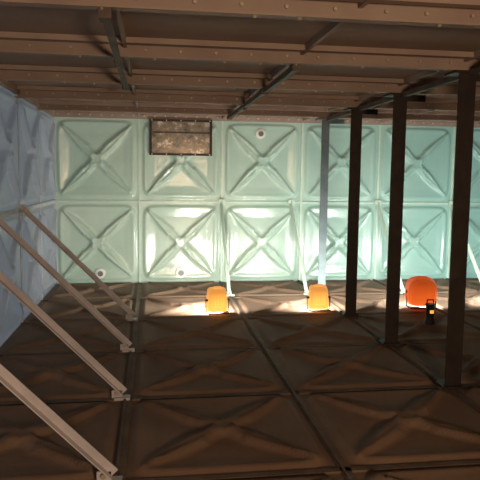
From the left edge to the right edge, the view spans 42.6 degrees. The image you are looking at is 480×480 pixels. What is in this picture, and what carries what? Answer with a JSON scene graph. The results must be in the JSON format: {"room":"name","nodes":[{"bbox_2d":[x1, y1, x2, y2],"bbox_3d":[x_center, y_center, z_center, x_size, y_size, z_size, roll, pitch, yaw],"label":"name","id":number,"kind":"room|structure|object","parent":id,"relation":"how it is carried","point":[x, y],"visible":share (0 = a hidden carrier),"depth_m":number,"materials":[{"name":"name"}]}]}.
{"room":"water tank interior","nodes":[
{"label":"water tank interior","id":0,"kind":"room"},
{"bbox_2d":[0,86,56,346],"bbox_3d":[-1.464,0.049,2.381,0.064,2.000,10.000,0,6,-8],"label":"wall","id":1,"kind":"structure","parent":0,"point":[35,282],"depth_m":5.49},
{"bbox_2d":[0,81,55,116],"bbox_3d":[-1.463,-0.966,2.275,0.040,0.070,10.000,0,6,-8],"label":"trim","id":2,"kind":"structure","parent":1,"relation":"attached to","point":[12,87],"depth_m":5.16,"materials":[{"name":"brown metal"}]},
{"bbox_2d":[0,94,57,322],"bbox_3d":[-1.483,0.049,2.378,0.024,2.000,10.000,0,6,-8],"label":"trim","id":3,"kind":"structure","parent":1,"relation":"attached to","point":[39,205],"depth_m":5.87,"materials":[{"name":"metal"}]},
{"bbox_2d":[0,278,479,479],"bbox_3d":[2.452,1.009,3.045,8.000,0.048,10.000,0,6,-8],"label":"floor","id":4,"kind":"structure","parent":0,"point":[245,434],"depth_m":3.78,"materials":[{"name":"brown metal"}]},
{"bbox_2d":[0,364,121,479],"bbox_3d":[-0.984,0.515,2.498,0.985,1.040,0.080,0,6,-8],"label":"diagonal brace","id":5,"kind":"object","parent":4,"relation":"on","point":[106,469],"visible":1,"depth_m":2.54,"materials":[{"name":"metal"}]},
{"bbox_2d":[0,271,129,400],"bbox_3d":[-1.126,0.413,3.483,0.985,1.040,0.080,0,6,-8],"label":"diagonal brace","id":6,"kind":"object","parent":4,"relation":"on","point":[117,394],"visible":1,"depth_m":3.50,"materials":[{"name":"metal"}]},
{"bbox_2d":[0,216,134,351],"bbox_3d":[-1.268,0.311,4.467,0.985,1.040,0.080,0,6,-8],"label":"diagonal brace","id":7,"kind":"object","parent":4,"relation":"on","point":[124,347],"visible":1,"depth_m":4.46,"materials":[{"name":"metal"}]},
{"bbox_2d":[21,204,137,320],"bbox_3d":[-1.410,0.209,5.452,0.985,1.040,0.080,0,6,-8],"label":"diagonal brace","id":8,"kind":"object","parent":4,"relation":"on","point":[24,211],"visible":1,"depth_m":5.43,"materials":[{"name":"metal"}]},
{"bbox_2d":[205,286,229,314],"bbox_3d":[-0.209,0.559,5.761,0.232,0.252,0.131,-1,6,-16],"label":"work light","id":9,"kind":"object","parent":4,"relation":"on","point":[216,300],"visible":1,"depth_m":5.72,"materials":[{"name":"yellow plastic"}]},
{"bbox_2d":[219,199,234,295],"bbox_3d":[-0.161,0.059,7.145,0.090,1.025,0.930,0,6,-8],"label":"diagonal brace","id":10,"kind":"object","parent":4,"relation":"on","point":[221,201],"visible":0.93,"depth_m":7.13,"materials":[{"name":"metal"}]},
{"bbox_2d":[0,278,479,479],"bbox_3d":[2.452,1.023,3.046,8.000,0.021,10.000,0,6,-8],"label":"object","id":11,"kind":"structure","parent":4,"relation":"attached to","point":[347,472],"depth_m":3.69,"materials":[{"name":"brown metal"}]},
{"bbox_2d":[288,200,308,294],"bbox_3d":[0.700,0.056,7.269,0.090,1.025,0.930,0,6,-8],"label":"diagonal brace","id":12,"kind":"object","parent":4,"relation":"on","point":[291,203],"visible":0.9,"depth_m":7.25,"materials":[{"name":"metal"}]},
{"bbox_2d":[306,284,330,311],"bbox_3d":[0.762,0.553,5.941,0.232,0.252,0.131,0,6,-5],"label":"work light","id":13,"kind":"object","parent":4,"relation":"on","point":[317,298],"visible":1,"depth_m":5.90,"materials":[{"name":"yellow plastic"}]},
{"bbox_2d":[315,118,343,295],"bbox_3d":[0.965,-0.352,6.752,0.300,1.932,0.150,0,6,-8],"label":"steel post","id":14,"kind":"object","parent":4,"relation":"on","point":[325,124],"visible":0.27,"depth_m":6.69,"materials":[{"name":"grey metal"}]},
{"bbox_2d":[339,107,377,316],"bbox_3d":[1.107,-0.249,5.767,0.300,1.932,0.150,0,6,-8],"label":"steel post","id":15,"kind":"object","parent":4,"relation":"on","point":[356,116],"visible":0.94,"depth_m":5.70,"materials":[{"name":"black metal"}]},
{"bbox_2d":[375,200,404,293],"bbox_3d":[1.819,0.053,7.430,0.090,1.025,0.930,0,6,-8],"label":"diagonal brace","id":16,"kind":"object","parent":4,"relation":"on","point":[378,203],"visible":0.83,"depth_m":7.61,"materials":[{"name":"metal"}]},
{"bbox_2d":[376,93,425,345],"bbox_3d":[1.249,-0.147,4.783,0.300,1.932,0.150,0,6,-8],"label":"steel post","id":17,"kind":"object","parent":4,"relation":"on","point":[399,103],"visible":0.94,"depth_m":4.72,"materials":[{"name":"black metal"}]},
{"bbox_2d":[405,276,436,309],"bbox_3d":[1.807,0.517,6.104,0.306,0.315,0.170,1,6,2],"label":"work light","id":18,"kind":"object","parent":4,"relation":"on","point":[418,289],"visible":0.97,"depth_m":6.04,"materials":[{"name":"orange plastic"}]},
{"bbox_2d":[424,299,434,324],"bbox_3d":[1.669,0.626,5.404,0.100,0.216,0.100,0,6,-8],"label":"torch","id":19,"kind":"object","parent":4,"relation":"on","point":[429,319],"visible":1,"depth_m":5.38,"materials":[{"name":"black plastic"}]},
{"bbox_2d":[432,70,479,388],"bbox_3d":[1.391,-0.045,3.798,0.300,1.932,0.150,0,6,-8],"label":"steel post","id":20,"kind":"object","parent":4,"relation":"on","point":[466,84],"visible":0.95,"depth_m":3.73,"materials":[{"name":"black metal"}]},
{"bbox_2d":[449,201,479,281],"bbox_3d":[2.808,0.051,7.572,0.090,1.025,0.930,0,6,-8],"label":"diagonal brace","id":21,"kind":"object","parent":4,"relation":"on","point":[471,255],"visible":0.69,"depth_m":7.44,"materials":[{"name":"metal"}]},
{"bbox_2d":[0,0,479,124],"bbox_3d":[2.476,-0.954,2.845,8.000,0.105,10.000,0,6,-8],"label":"ceiling","id":22,"kind":"structure","parent":0,"point":[434,13],"depth_m":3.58,"materials":[{"name":"brown metal"}]},
{"bbox_2d":[98,7,479,120],"bbox_3d":[0.273,-1.045,4.041,2.100,0.050,5.080,0,6,-8],"label":"beam","id":23,"kind":"structure","parent":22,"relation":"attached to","point":[105,16],"depth_m":3.96,"materials":[{"name":"metal"}]},
{"bbox_2d":[55,117,479,283],"bbox_3d":[1.758,-0.469,7.837,8.000,2.000,0.064,0,6,-8],"label":"wall","id":24,"kind":"structure","parent":0,"point":[96,159],"depth_m":7.62,"materials":[{"name":"teal metal"}]},
{"bbox_2d":[95,268,105,278],"bbox_3d":[-1.688,0.405,7.441,0.120,0.120,0.054,0,6,-8],"label":"port","id":25,"kind":"object","parent":24,"relation":"attached to","point":[100,273],"visible":0.94,"depth_m":7.42,"materials":[{"name":"white plastic"}]},
{"bbox_2d":[149,119,211,155],"bbox_3d":[-0.708,-1.228,7.378,0.750,0.425,0.046,0,6,-8],"label":"wall plaque","id":26,"kind":"object","parent":24,"relation":"attached to","point":[166,136],"visible":1,"depth_m":7.38,"materials":[{"name":"metal"}]},
{"bbox_2d":[176,267,185,277],"bbox_3d":[-0.728,0.402,7.580,0.130,0.130,0.054,0,6,-8],"label":"port","id":27,"kind":"object","parent":24,"relation":"attached to","point":[180,272],"visible":1,"depth_m":7.56,"materials":[{"name":"white plastic"}]},
{"bbox_2d":[256,129,265,138],"bbox_3d":[0.253,-1.302,7.544,0.120,0.120,0.054,0,6,-8],"label":"port","id":28,"kind":"object","parent":24,"relation":"attached to","point":[260,133],"visible":1,"depth_m":7.52,"materials":[{"name":"white plastic"}]},
{"bbox_2d":[55,111,479,127],"bbox_3d":[1.770,-1.484,7.738,8.000,0.070,0.055,0,6,-8],"label":"trim","id":29,"kind":"structure","parent":24,"relation":"attached to","point":[58,113],"depth_m":7.46,"materials":[{"name":"metal"}]},
{"bbox_2d":[56,119,479,282],"bbox_3d":[1.755,-0.471,7.861,7.970,2.000,0.016,0,6,-8],"label":"trim","id":30,"kind":"structure","parent":24,"relation":"attached to","point":[454,128],"depth_m":7.67,"materials":[{"name":"teal metal"}]}
]}

